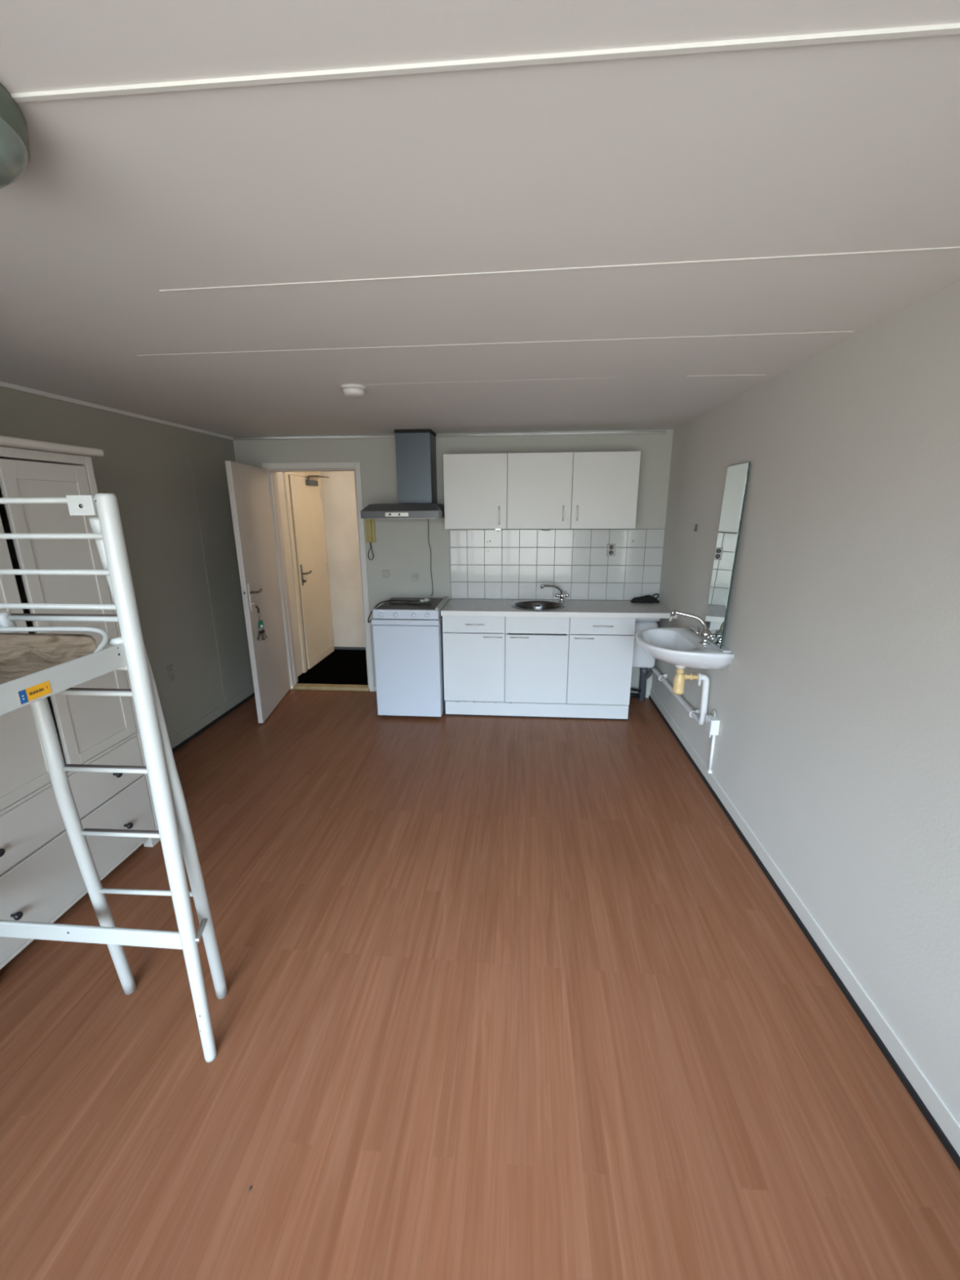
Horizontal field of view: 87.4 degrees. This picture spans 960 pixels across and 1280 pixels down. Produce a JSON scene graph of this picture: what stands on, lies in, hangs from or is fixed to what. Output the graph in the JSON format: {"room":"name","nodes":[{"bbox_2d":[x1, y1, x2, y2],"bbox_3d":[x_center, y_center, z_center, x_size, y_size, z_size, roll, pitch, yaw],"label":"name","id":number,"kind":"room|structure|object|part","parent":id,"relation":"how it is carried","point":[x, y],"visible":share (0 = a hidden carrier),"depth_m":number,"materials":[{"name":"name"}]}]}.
{"room":"studio apartment","nodes":[
{"label":"studio apartment","id":0,"kind":"room"},
{"bbox_2d":[0,386,253,739],"bbox_3d":[-2.368,0.048,1.996,0.100,2.262,5.570,1,15,5],"label":"wall","id":1,"kind":"structure","parent":0,"point":[146,464],"depth_m":3.57,"materials":[{"name":"paint"}]},
{"bbox_2d":[0,381,233,439],"bbox_3d":[-2.315,-1.027,1.686,0.021,0.023,5.328,1,15,5],"label":"trim","id":2,"kind":"structure","parent":1,"relation":"attached to","point":[5,384],"depth_m":2.91,"materials":[{"name":"white paint"}]},
{"bbox_2d":[166,664,175,682],"bbox_3d":[-2.186,0.237,3.561,0.012,0.120,0.060,1,15,5],"label":"wall socket","id":3,"kind":"object","parent":1,"relation":"attached to","point":[171,672],"visible":1,"depth_m":3.55,"materials":[{"name":"paint"}]},
{"bbox_2d":[168,666,173,673],"bbox_3d":[-2.182,0.210,3.553,0.004,0.048,0.048,1,15,5],"label":"outlet","id":4,"kind":"object","parent":3,"relation":"attached to","point":[171,668],"depth_m":3.55,"materials":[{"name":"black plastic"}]},
{"bbox_2d":[170,674,175,680],"bbox_3d":[-2.181,0.265,3.568,0.004,0.048,0.048,1,15,5],"label":"outlet","id":5,"kind":"object","parent":3,"relation":"attached to","point":[172,676],"depth_m":3.57,"materials":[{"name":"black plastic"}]},
{"bbox_2d":[185,429,225,702],"bbox_3d":[-2.146,-0.506,3.952,0.004,2.137,0.006,1,15,5],"label":"trim","id":6,"kind":"structure","parent":1,"relation":"attached to","point":[185,429],"depth_m":3.92,"materials":[{"name":"paint"}]},
{"bbox_2d":[169,684,254,749],"bbox_3d":[-2.309,1.086,2.253,0.009,0.076,5.349,1,15,5],"label":"baseboard","id":7,"kind":"structure","parent":1,"relation":"attached to","point":[198,725],"depth_m":4.00,"materials":[{"name":"paint"}]},
{"bbox_2d":[172,692,254,752],"bbox_3d":[-2.303,1.134,2.266,0.020,0.024,5.349,1,15,5],"label":"trim","id":8,"kind":"structure","parent":1,"relation":"attached to","point":[184,742],"depth_m":4.00,"materials":[{"name":"black"}]},
{"bbox_2d":[276,471,334,676],"bbox_3d":[-1.859,-0.880,5.262,0.100,2.330,1.280,1,15,5],"label":"wall","id":9,"kind":"structure","parent":0,"point":[279,474],"depth_m":4.89,"materials":[{"name":"paint"}]},
{"bbox_2d":[283,471,333,672],"bbox_3d":[-1.719,-0.741,5.340,0.169,2.020,0.835,1,15,5],"label":"door","id":10,"kind":"structure","parent":9,"relation":"in","point":[303,495],"depth_m":5.25,"materials":[{"name":"paint"}]},
{"bbox_3d":[-1.824,-0.626,5.023,0.015,1.960,0.027,1,15,5],"label":"bare frame","id":11,"kind":"part","parent":10,"relation":"part of","materials":[{"name":"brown wood"}]},
{"bbox_3d":[-1.687,-1.688,5.252,0.120,0.045,0.300,1,15,5],"label":"closer arm","id":12,"kind":"part","parent":10,"relation":"part of","materials":[{"name":"grey metal"}]},
{"bbox_2d":[292,648,369,690],"bbox_3d":[-0.897,0.307,5.465,2.020,0.080,1.330,1,15,5],"label":"floor","id":13,"kind":"structure","parent":0,"point":[345,667],"depth_m":5.27,"materials":[{"name":"black carpet"}]},
{"bbox_2d":[320,471,365,647],"bbox_3d":[-0.853,-1.015,5.751,1.820,2.330,0.100,1,15,5],"label":"wall","id":14,"kind":"structure","parent":0,"point":[338,490],"depth_m":5.78,"materials":[{"name":"paint"}]},
{"bbox_2d":[333,646,365,649],"bbox_3d":[-0.851,0.111,5.990,1.820,0.032,0.012,1,15,5],"label":"baseboard","id":15,"kind":"structure","parent":14,"relation":"attached to","point":[335,647],"depth_m":6.04,"materials":[{"name":"grey plastic"}]},
{"bbox_2d":[232,429,673,697],"bbox_3d":[-0.275,-0.615,4.468,3.645,2.262,0.120,1,15,5],"label":"wall","id":16,"kind":"structure","parent":0,"point":[401,547],"depth_m":4.25,"materials":[{"name":"paint"}]},
{"bbox_2d":[225,461,290,723],"bbox_3d":[-1.768,-0.398,4.171,0.104,1.988,0.820,-2,15,-5],"label":"door","id":17,"kind":"structure","parent":16,"relation":"in","point":[248,485],"depth_m":4.04,"materials":[{"name":"paint"}]},
{"bbox_3d":[-1.763,-0.317,3.769,0.022,0.180,0.002,-2,15,-5],"label":"lock plate","id":18,"kind":"part","parent":17,"relation":"part of","materials":[{"name":"grey metal"}]},
{"bbox_3d":[-1.719,-0.376,3.864,0.062,0.024,0.126,-2,15,-5],"label":"handle","id":19,"kind":"part","parent":17,"relation":"part of","materials":[{"name":"grey metal"}]},
{"bbox_2d":[255,605,267,640],"bbox_3d":[-1.696,-0.124,3.852,0.052,0.273,0.102,4,15,16],"label":"keys","id":20,"kind":"object","parent":17,"relation":"hanging from","point":[260,624],"visible":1,"depth_m":3.86,"materials":[{"name":"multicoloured metal"}]},
{"bbox_2d":[262,462,374,691],"bbox_3d":[-1.427,-0.529,4.583,0.861,2.051,0.134,1,15,5],"label":"trim","id":21,"kind":"structure","parent":16,"relation":"attached to","point":[272,468],"depth_m":4.47,"materials":[{"name":"white paint"}]},
{"bbox_2d":[293,683,369,691],"bbox_3d":[-1.421,0.453,4.816,0.738,0.034,0.082,1,15,5],"label":"threshold","id":22,"kind":"object","parent":16,"relation":"attached to","point":[298,686],"depth_m":4.79,"materials":[{"name":"brown wood"}]},
{"bbox_2d":[364,518,375,559],"bbox_3d":[-0.952,-0.886,4.363,0.080,0.388,0.058,1,15,5],"label":"phone","id":23,"kind":"object","parent":16,"relation":"attached to","point":[370,523],"visible":0.96,"depth_m":4.35,"materials":[{"name":"yellow plastic"}]},
{"bbox_3d":[-0.960,-0.777,4.399,0.055,0.159,0.024,1,15,5],"label":"coiled cord","id":24,"kind":"part","parent":23,"relation":"part of","materials":[{"name":"grey plastic"}]},
{"bbox_2d":[382,569,389,577],"bbox_3d":[-0.835,-0.588,4.454,0.062,0.066,0.014,1,15,5],"label":"light switch","id":25,"kind":"object","parent":16,"relation":"attached to","point":[385,573],"visible":1,"depth_m":4.45,"materials":[{"name":"grey plastic"}]},
{"bbox_2d":[360,428,444,519],"bbox_3d":[-0.595,-1.309,3.984,0.604,0.667,0.510,1,15,5],"label":"range hood","id":26,"kind":"object","parent":16,"relation":"attached to","point":[415,449],"visible":0.98,"depth_m":3.94,"materials":[{"name":"grey metal"}]},
{"bbox_3d":[-0.633,-0.955,3.826,0.180,0.030,0.006,1,15,5],"label":"control panel","id":27,"kind":"part","parent":26,"relation":"part of","materials":[{"name":"grey"}]},
{"bbox_2d":[427,518,433,595],"bbox_3d":[-0.433,-0.719,4.358,0.032,0.678,0.057,1,15,5],"label":"cable","id":28,"kind":"object","parent":26,"relation":"hanging from","point":[428,518],"visible":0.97,"depth_m":4.37,"materials":[{"name":"black plastic"}]},
{"bbox_2d":[410,573,419,581],"bbox_3d":[-0.574,-0.554,4.441,0.072,0.076,0.012,1,15,5],"label":"wall socket","id":29,"kind":"object","parent":16,"relation":"attached to","point":[415,576],"visible":1,"depth_m":4.44,"materials":[{"name":"grey plastic"}]},
{"bbox_2d":[411,573,417,580],"bbox_3d":[-0.574,-0.553,4.437,0.058,0.058,0.004,1,15,5],"label":"outlet","id":30,"kind":"object","parent":29,"relation":"attached to","point":[414,576],"depth_m":4.44,"materials":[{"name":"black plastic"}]},
{"bbox_2d":[233,431,666,439],"bbox_3d":[-0.318,-1.673,4.118,3.585,0.026,0.018,1,15,5],"label":"trim","id":31,"kind":"structure","parent":16,"relation":"attached to","point":[646,432],"depth_m":4.09,"materials":[{"name":"white paint"}]},
{"bbox_2d":[443,453,507,528],"bbox_3d":[-0.026,-1.193,4.064,0.498,0.567,0.320,1,15,5],"label":"upper cabinet","id":32,"kind":"object","parent":16,"relation":"attached to","point":[476,485],"visible":0.98,"depth_m":3.94,"materials":[{"name":"laminate"}]},
{"bbox_2d":[506,452,573,528],"bbox_3d":[0.472,-1.185,4.022,0.498,0.567,0.320,1,15,5],"label":"upper cabinet","id":33,"kind":"object","parent":16,"relation":"attached to","point":[540,485],"visible":1,"depth_m":3.90,"materials":[{"name":"laminate"}]},
{"bbox_2d":[449,528,665,599],"bbox_3d":[0.637,-0.644,4.314,1.802,0.601,0.009,1,15,5],"label":"tile backsplash","id":34,"kind":"structure","parent":16,"relation":"attached to","point":[485,563],"depth_m":4.31,"materials":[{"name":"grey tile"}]},
{"bbox_2d":[606,543,615,555],"bbox_3d":[1.105,-0.759,4.233,0.068,0.101,0.012,1,15,5],"label":"wall socket","id":35,"kind":"object","parent":34,"relation":"attached to","point":[611,551],"visible":1,"depth_m":4.23,"materials":[{"name":"grey plastic"}]},
{"bbox_2d":[570,451,640,528],"bbox_3d":[0.970,-1.177,3.981,0.498,0.567,0.320,1,15,5],"label":"upper cabinet","id":36,"kind":"object","parent":16,"relation":"attached to","point":[605,484],"visible":0.95,"depth_m":3.86,"materials":[{"name":"laminate"}]},
{"bbox_2d":[631,617,660,667],"bbox_3d":[1.357,-0.007,4.269,0.250,0.450,0.264,1,15,5],"label":"water heater","id":37,"kind":"object","parent":16,"relation":"attached to","point":[641,659],"visible":0.35,"depth_m":4.17,"materials":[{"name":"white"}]},
{"bbox_3d":[1.356,-0.203,4.218,0.250,0.045,0.264,1,15,5],"label":"lid","id":38,"kind":"part","parent":37,"relation":"part of","materials":[{"name":"white plastic"}]},
{"bbox_2d":[0,688,959,1279],"bbox_3d":[-0.501,1.225,2.082,3.845,0.080,5.450,1,15,5],"label":"floor","id":39,"kind":"structure","parent":0,"point":[508,997],"depth_m":1.60,"materials":[{"name":"laminate"}]},
{"bbox_2d":[0,435,159,969],"bbox_3d":[-1.986,0.233,1.949,0.645,1.925,1.030,1,15,5],"label":"wardrobe","id":40,"kind":"object","parent":39,"relation":"on","point":[41,877],"visible":0.78,"depth_m":2.04,"materials":[{"name":"paint"}]},
{"bbox_3d":[-1.722,0.760,1.796,0.036,0.030,0.030,1,15,5],"label":"knob","id":41,"kind":"part","parent":40,"relation":"part of","materials":[{"name":"black metal"}]},
{"bbox_3d":[-1.720,1.023,1.865,0.036,0.030,0.030,1,15,5],"label":"knob","id":42,"kind":"part","parent":40,"relation":"part of","materials":[{"name":"black metal"}]},
{"bbox_3d":[-1.746,0.030,1.680,0.009,1.119,0.373,1,15,5],"label":"door panel","id":43,"kind":"part","parent":40,"relation":"part of","materials":[{"name":"paint"}]},
{"bbox_3d":[-1.746,0.018,1.679,0.019,1.232,0.478,1,15,5],"label":"door","id":44,"kind":"part","parent":40,"relation":"part of","materials":[{"name":"paint"}]},
{"bbox_3d":[-1.992,-0.685,1.708,0.645,0.028,1.030,1,15,5],"label":"cornice","id":45,"kind":"part","parent":40,"relation":"part of","materials":[{"name":"paint"}]},
{"bbox_3d":[-1.708,-0.099,2.126,0.019,1.232,0.370,1,15,5],"label":"door","id":46,"kind":"part","parent":40,"relation":"part of","materials":[{"name":"paint"}]},
{"bbox_3d":[-1.708,-0.088,2.127,0.009,1.119,0.265,1,15,5],"label":"door panel","id":47,"kind":"part","parent":40,"relation":"part of","materials":[{"name":"paint"}]},
{"bbox_3d":[-1.726,0.683,2.064,0.018,0.208,0.891,1,15,5],"label":"drawer","id":48,"kind":"part","parent":40,"relation":"part of","materials":[{"name":"paint"}]},
{"bbox_3d":[-1.724,0.942,2.132,0.018,0.310,0.891,1,15,5],"label":"drawer","id":49,"kind":"part","parent":40,"relation":"part of","materials":[{"name":"paint"}]},
{"bbox_3d":[-1.676,0.621,2.324,0.036,0.030,0.030,1,15,5],"label":"knob","id":50,"kind":"part","parent":40,"relation":"part of","materials":[{"name":"black"}]},
{"bbox_3d":[-1.674,0.884,2.393,0.036,0.030,0.030,1,15,5],"label":"knob","id":51,"kind":"part","parent":40,"relation":"part of","materials":[{"name":"black metal"}]},
{"bbox_3d":[-1.698,1.026,2.596,0.048,0.058,0.056,1,15,5],"label":"leg","id":52,"kind":"part","parent":40,"relation":"part of","materials":[{"name":"paint"}]},
{"bbox_2d":[0,493,227,1062],"bbox_3d":[-1.368,0.707,0.566,0.947,1.712,2.190,1,15,5],"label":"bed","id":53,"kind":"object","parent":39,"relation":"on","point":[34,668],"visible":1,"depth_m":1.33,"materials":[{"name":"wood"},{"name":"white metal"}]},
{"bbox_2d":[29,685,47,695],"bbox_3d":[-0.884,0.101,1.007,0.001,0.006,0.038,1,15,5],"label":"sticker","id":54,"kind":"object","parent":53,"relation":"attached to","point":[33,690],"depth_m":1.01,"materials":[{"name":"yellow paper"}]},
{"bbox_3d":[-1.367,0.244,0.347,0.827,0.078,1.933,1,15,5],"label":"frame","id":55,"kind":"part","parent":53,"relation":"part of","materials":[{"name":"white metal"}]},
{"bbox_3d":[-0.949,0.276,0.318,0.008,0.056,1.918,1,15,5],"label":"rail","id":56,"kind":"part","parent":53,"relation":"part of","materials":[{"name":"white metal"}]},
{"bbox_3d":[-1.222,0.596,1.552,0.129,1.422,0.189,1,15,5],"label":"ladder rail","id":57,"kind":"part","parent":53,"relation":"part of","materials":[{"name":"white metal"}]},
{"bbox_3d":[-1.301,0.051,1.291,0.857,0.033,0.020,1,15,5],"label":"rail","id":58,"kind":"part","parent":53,"relation":"part of","materials":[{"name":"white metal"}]},
{"bbox_3d":[-0.854,0.491,1.368,0.044,1.708,0.044,1,15,5],"label":"post","id":59,"kind":"part","parent":53,"relation":"part of","materials":[{"name":"white metal"}]},
{"bbox_3d":[-0.888,0.484,1.502,0.119,1.660,0.194,1,15,5],"label":"ladder rail","id":60,"kind":"part","parent":53,"relation":"part of","materials":[{"name":"white metal"}]},
{"bbox_2d":[371,596,448,717],"bbox_3d":[-0.559,0.131,4.259,0.532,0.930,0.589,1,15,5],"label":"stove","id":61,"kind":"object","parent":39,"relation":"on","point":[408,654],"depth_m":4.00,"materials":[{"name":"metal"}]},
{"bbox_2d":[367,597,431,622],"bbox_3d":[-0.658,-0.255,4.082,0.538,0.145,0.258,-6,16,-19],"label":"power cord","id":62,"kind":"object","parent":61,"relation":"on","point":[426,599],"visible":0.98,"depth_m":4.10,"materials":[{"name":"black plastic"}]},
{"bbox_3d":[-0.571,-0.300,4.088,0.366,0.017,0.109,1,15,5],"label":"cord","id":63,"kind":"part","parent":62,"relation":"part of","materials":[{"name":"black plastic"}]},
{"bbox_3d":[-0.582,-0.141,3.932,0.532,0.042,0.054,1,15,5],"label":"panel","id":64,"kind":"part","parent":61,"relation":"part of","materials":[{"name":"metal"}]},
{"bbox_3d":[-0.557,-0.303,4.143,0.476,0.004,0.492,1,15,5],"label":"glass plate","id":65,"kind":"part","parent":61,"relation":"part of","materials":[{"name":"black glass"}]},
{"bbox_3d":[-0.558,-0.267,4.133,0.517,0.096,0.549,1,15,5],"label":"cooktop","id":66,"kind":"part","parent":61,"relation":"part of","materials":[{"name":"white metal"}]},
{"bbox_2d":[442,615,505,702],"bbox_3d":[-0.029,0.098,4.277,0.498,0.722,0.545,1,15,5],"label":"base cabinet","id":67,"kind":"object","parent":39,"relation":"on","point":[474,646],"visible":0.94,"depth_m":4.04,"materials":[{"name":"white laminate"}]},
{"bbox_3d":[-0.050,-0.124,3.973,0.496,0.135,0.017,1,15,5],"label":"drawer","id":68,"kind":"part","parent":67,"relation":"part of","materials":[{"name":"white laminate"}]},
{"bbox_3d":[0.101,-0.022,3.965,0.153,0.008,0.027,1,15,5],"label":"handle","id":69,"kind":"part","parent":67,"relation":"part of","materials":[{"name":"grey metal"}]},
{"bbox_2d":[440,598,677,618],"bbox_3d":[0.614,-0.265,4.136,1.804,0.040,0.547,1,15,5],"label":"countertop","id":70,"kind":"structure","parent":67,"relation":"on","point":[455,606],"depth_m":3.96,"materials":[{"name":"laminate"}]},
{"bbox_2d":[511,600,564,610],"bbox_3d":[0.477,-0.211,4.146,0.434,0.157,0.434,1,15,5],"label":"sink","id":71,"kind":"object","parent":70,"relation":"in","point":[524,605],"visible":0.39,"depth_m":4.28,"materials":[{"name":"silver metal"}]},
{"bbox_2d":[540,584,568,602],"bbox_3d":[0.626,-0.396,4.241,0.252,0.160,0.068,-3,15,-8],"label":"tap","id":72,"kind":"object","parent":70,"relation":"on","point":[561,595],"visible":1,"depth_m":4.24,"materials":[{"name":"silver metal"}]},
{"bbox_3d":[0.605,-0.423,4.222,0.209,0.099,0.027,-5,15,-16],"label":"spout","id":73,"kind":"part","parent":72,"relation":"part of","materials":[{"name":"silver metal"}]},
{"bbox_2d":[631,593,659,603],"bbox_3d":[1.389,-0.353,4.221,0.230,0.076,0.123,1,15,5],"label":"pouch","id":74,"kind":"object","parent":70,"relation":"on","point":[647,598],"visible":1,"depth_m":4.19,"materials":[{"name":"black fabric"}]},
{"bbox_2d":[444,700,628,719],"bbox_3d":[0.454,0.577,4.117,1.487,0.128,0.018,1,15,5],"label":"panel","id":75,"kind":"object","parent":39,"relation":"on","point":[580,711],"visible":1,"depth_m":4.11,"materials":[{"name":"white laminate"}]},
{"bbox_2d":[504,616,569,703],"bbox_3d":[0.470,0.106,4.236,0.498,0.722,0.545,1,15,5],"label":"base cabinet","id":76,"kind":"object","parent":39,"relation":"on","point":[536,648],"visible":0.91,"depth_m":4.00,"materials":[{"name":"white laminate"}]},
{"bbox_3d":[0.448,-0.117,3.932,0.496,0.135,0.017,1,15,5],"label":"drawer","id":77,"kind":"part","parent":76,"relation":"part of","materials":[{"name":"white laminate"}]},
{"bbox_2d":[566,617,635,705],"bbox_3d":[0.968,0.114,4.195,0.498,0.722,0.545,1,15,5],"label":"base cabinet","id":78,"kind":"object","parent":39,"relation":"on","point":[601,650],"visible":0.9,"depth_m":3.95,"materials":[{"name":"white"}]},
{"bbox_3d":[0.946,-0.109,3.891,0.496,0.135,0.017,1,15,5],"label":"drawer","id":79,"kind":"part","parent":78,"relation":"part of","materials":[{"name":"white laminate"}]},
{"bbox_2d":[630,667,653,701],"bbox_3d":[1.375,0.383,4.427,0.254,0.335,0.118,1,15,5],"label":"pipe","id":80,"kind":"object","parent":39,"relation":"on","point":[644,675],"visible":0.82,"depth_m":4.43,"materials":[{"name":"grey plastic"}]},
{"bbox_2d":[0,0,959,437],"bbox_3d":[-0.509,-1.055,1.544,3.845,0.080,5.570,1,15,5],"label":"ceiling","id":81,"kind":"structure","parent":0,"point":[119,201],"depth_m":1.01,"materials":[{"name":"paint"}]},
{"bbox_2d":[0,83,30,188],"bbox_3d":[-0.821,-0.743,0.715,0.282,0.098,0.282,1,15,5],"label":"ceiling lamp","id":82,"kind":"object","parent":81,"relation":"attached to","point":[15,153],"visible":1,"depth_m":0.75,"materials":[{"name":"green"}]},
{"bbox_3d":[-0.821,-0.728,0.718,0.276,0.068,0.276,1,15,5],"label":"lamp shade","id":83,"kind":"part","parent":82,"relation":"part of","materials":[{"name":"white glass"}]},
{"bbox_2d":[340,383,365,397],"bbox_3d":[-0.634,-1.247,2.522,0.124,0.044,0.124,1,15,5],"label":"smoke detector","id":84,"kind":"object","parent":81,"relation":"attached to","point":[351,390],"visible":1,"depth_m":2.48,"materials":[{"name":"white plastic"}]},
{"bbox_2d":[10,22,959,102],"bbox_3d":[-0.580,-0.797,0.732,3.645,0.006,0.009,1,15,4],"label":"trim","id":85,"kind":"structure","parent":81,"relation":"attached to","point":[947,28],"depth_m":0.68,"materials":[{"name":"white paint"}]},
{"bbox_2d":[360,377,615,385],"bbox_3d":[0.015,-1.248,2.424,1.250,0.002,0.002,1,15,5],"label":"trim","id":86,"kind":"structure","parent":81,"relation":"attached to","point":[610,377],"depth_m":2.42,"materials":[{"name":"white paint"}]},
{"bbox_2d":[137,331,852,355],"bbox_3d":[-0.022,-1.102,1.872,2.670,0.002,0.003,1,15,5],"label":"trim","id":87,"kind":"structure","parent":81,"relation":"attached to","point":[831,331],"depth_m":1.86,"materials":[{"name":"white paint"}]},
{"bbox_2d":[159,246,959,291],"bbox_3d":[0.198,-0.949,1.286,2.190,0.003,0.004,1,15,6],"label":"trim","id":88,"kind":"structure","parent":81,"relation":"attached to","point":[954,247],"depth_m":1.28,"materials":[{"name":"white paint"}]},
{"bbox_2d":[687,374,765,376],"bbox_3d":[1.147,-1.233,2.341,0.360,0.003,0.003,0,15,2],"label":"trim","id":89,"kind":"structure","parent":81,"relation":"attached to","point":[734,375],"depth_m":2.34,"materials":[{"name":"white paint"}]},
{"bbox_2d":[651,280,959,1124],"bbox_3d":[1.363,0.107,1.689,0.100,2.262,5.570,1,15,5],"label":"wall","id":90,"kind":"structure","parent":0,"point":[837,704],"depth_m":1.77,"materials":[{"name":"paint"}]},
{"bbox_2d":[635,626,734,670],"bbox_3d":[1.205,0.062,3.123,0.450,0.160,0.660,1,15,5],"label":"basin","id":91,"kind":"object","parent":90,"relation":"attached to","point":[677,646],"visible":0.98,"depth_m":2.95,"materials":[{"name":"white ceramic"}]},
{"bbox_2d":[649,665,709,725],"bbox_3d":[1.427,0.210,3.662,0.213,0.446,1.253,3,15,12],"label":"trap","id":92,"kind":"object","parent":91,"relation":"attached to","point":[677,688],"visible":0.91,"depth_m":3.08,"materials":[{"name":"white plastic"}]},
{"bbox_2d":[672,667,684,694],"bbox_3d":[1.226,0.247,3.092,0.068,0.178,0.068,1,15,5],"label":"trap","id":93,"kind":"object","parent":92,"relation":"on","point":[678,685],"depth_m":3.07,"materials":[{"name":"yellow metal"}]},
{"bbox_3d":[1.293,0.226,3.075,0.101,0.041,0.043,3,15,11],"label":"outlet arm","id":94,"kind":"part","parent":92,"relation":"part of","materials":[{"name":"yellow metal"}]},
{"bbox_2d":[668,609,715,644],"bbox_3d":[1.281,-0.079,3.005,0.274,0.184,0.119,14,20,42],"label":"tap","id":95,"kind":"object","parent":91,"relation":"on","point":[705,633],"visible":1,"depth_m":2.97,"materials":[{"name":"silver metal"}]},
{"bbox_3d":[1.249,-0.115,3.005,0.221,0.113,0.039,8,17,30],"label":"spout","id":96,"kind":"part","parent":95,"relation":"part of","materials":[{"name":"silver metal"}]},
{"bbox_3d":[1.320,-0.045,3.003,0.058,0.052,0.080,1,15,5],"label":"tap handle","id":97,"kind":"part","parent":95,"relation":"part of","materials":[{"name":"silver metal"}]},
{"bbox_3d":[1.341,-0.026,2.931,0.058,0.052,0.080,1,15,5],"label":"tap handle","id":98,"kind":"part","parent":95,"relation":"part of","materials":[{"name":"silver metal"}]},
{"bbox_2d":[705,462,750,648],"bbox_3d":[1.392,-0.472,2.861,0.009,1.000,0.300,3,15,6],"label":"leaning mirror","id":99,"kind":"object","parent":91,"relation":"on","point":[736,478],"visible":0.86,"depth_m":2.83,"materials":[{"name":"silver mirror"}]},
{"bbox_2d":[704,709,719,773],"bbox_3d":[1.388,0.614,3.037,0.055,0.401,0.119,1,15,5],"label":"socket","id":100,"kind":"object","parent":90,"relation":"attached to","point":[712,724],"visible":1,"depth_m":2.99,"materials":[{"name":"white plastic"}]},
{"bbox_2d":[648,695,959,1170],"bbox_3d":[1.311,1.192,1.968,0.016,0.022,5.349,1,15,5],"label":"trim","id":101,"kind":"structure","parent":90,"relation":"attached to","point":[939,1132],"depth_m":1.77,"materials":[{"name":"black"}]},
{"bbox_2d":[649,688,959,1156],"bbox_3d":[1.315,1.146,1.956,0.009,0.073,5.349,1,15,5],"label":"baseboard","id":102,"kind":"structure","parent":90,"relation":"attached to","point":[940,1111],"depth_m":1.79,"materials":[{"name":"paint"}]}
]}

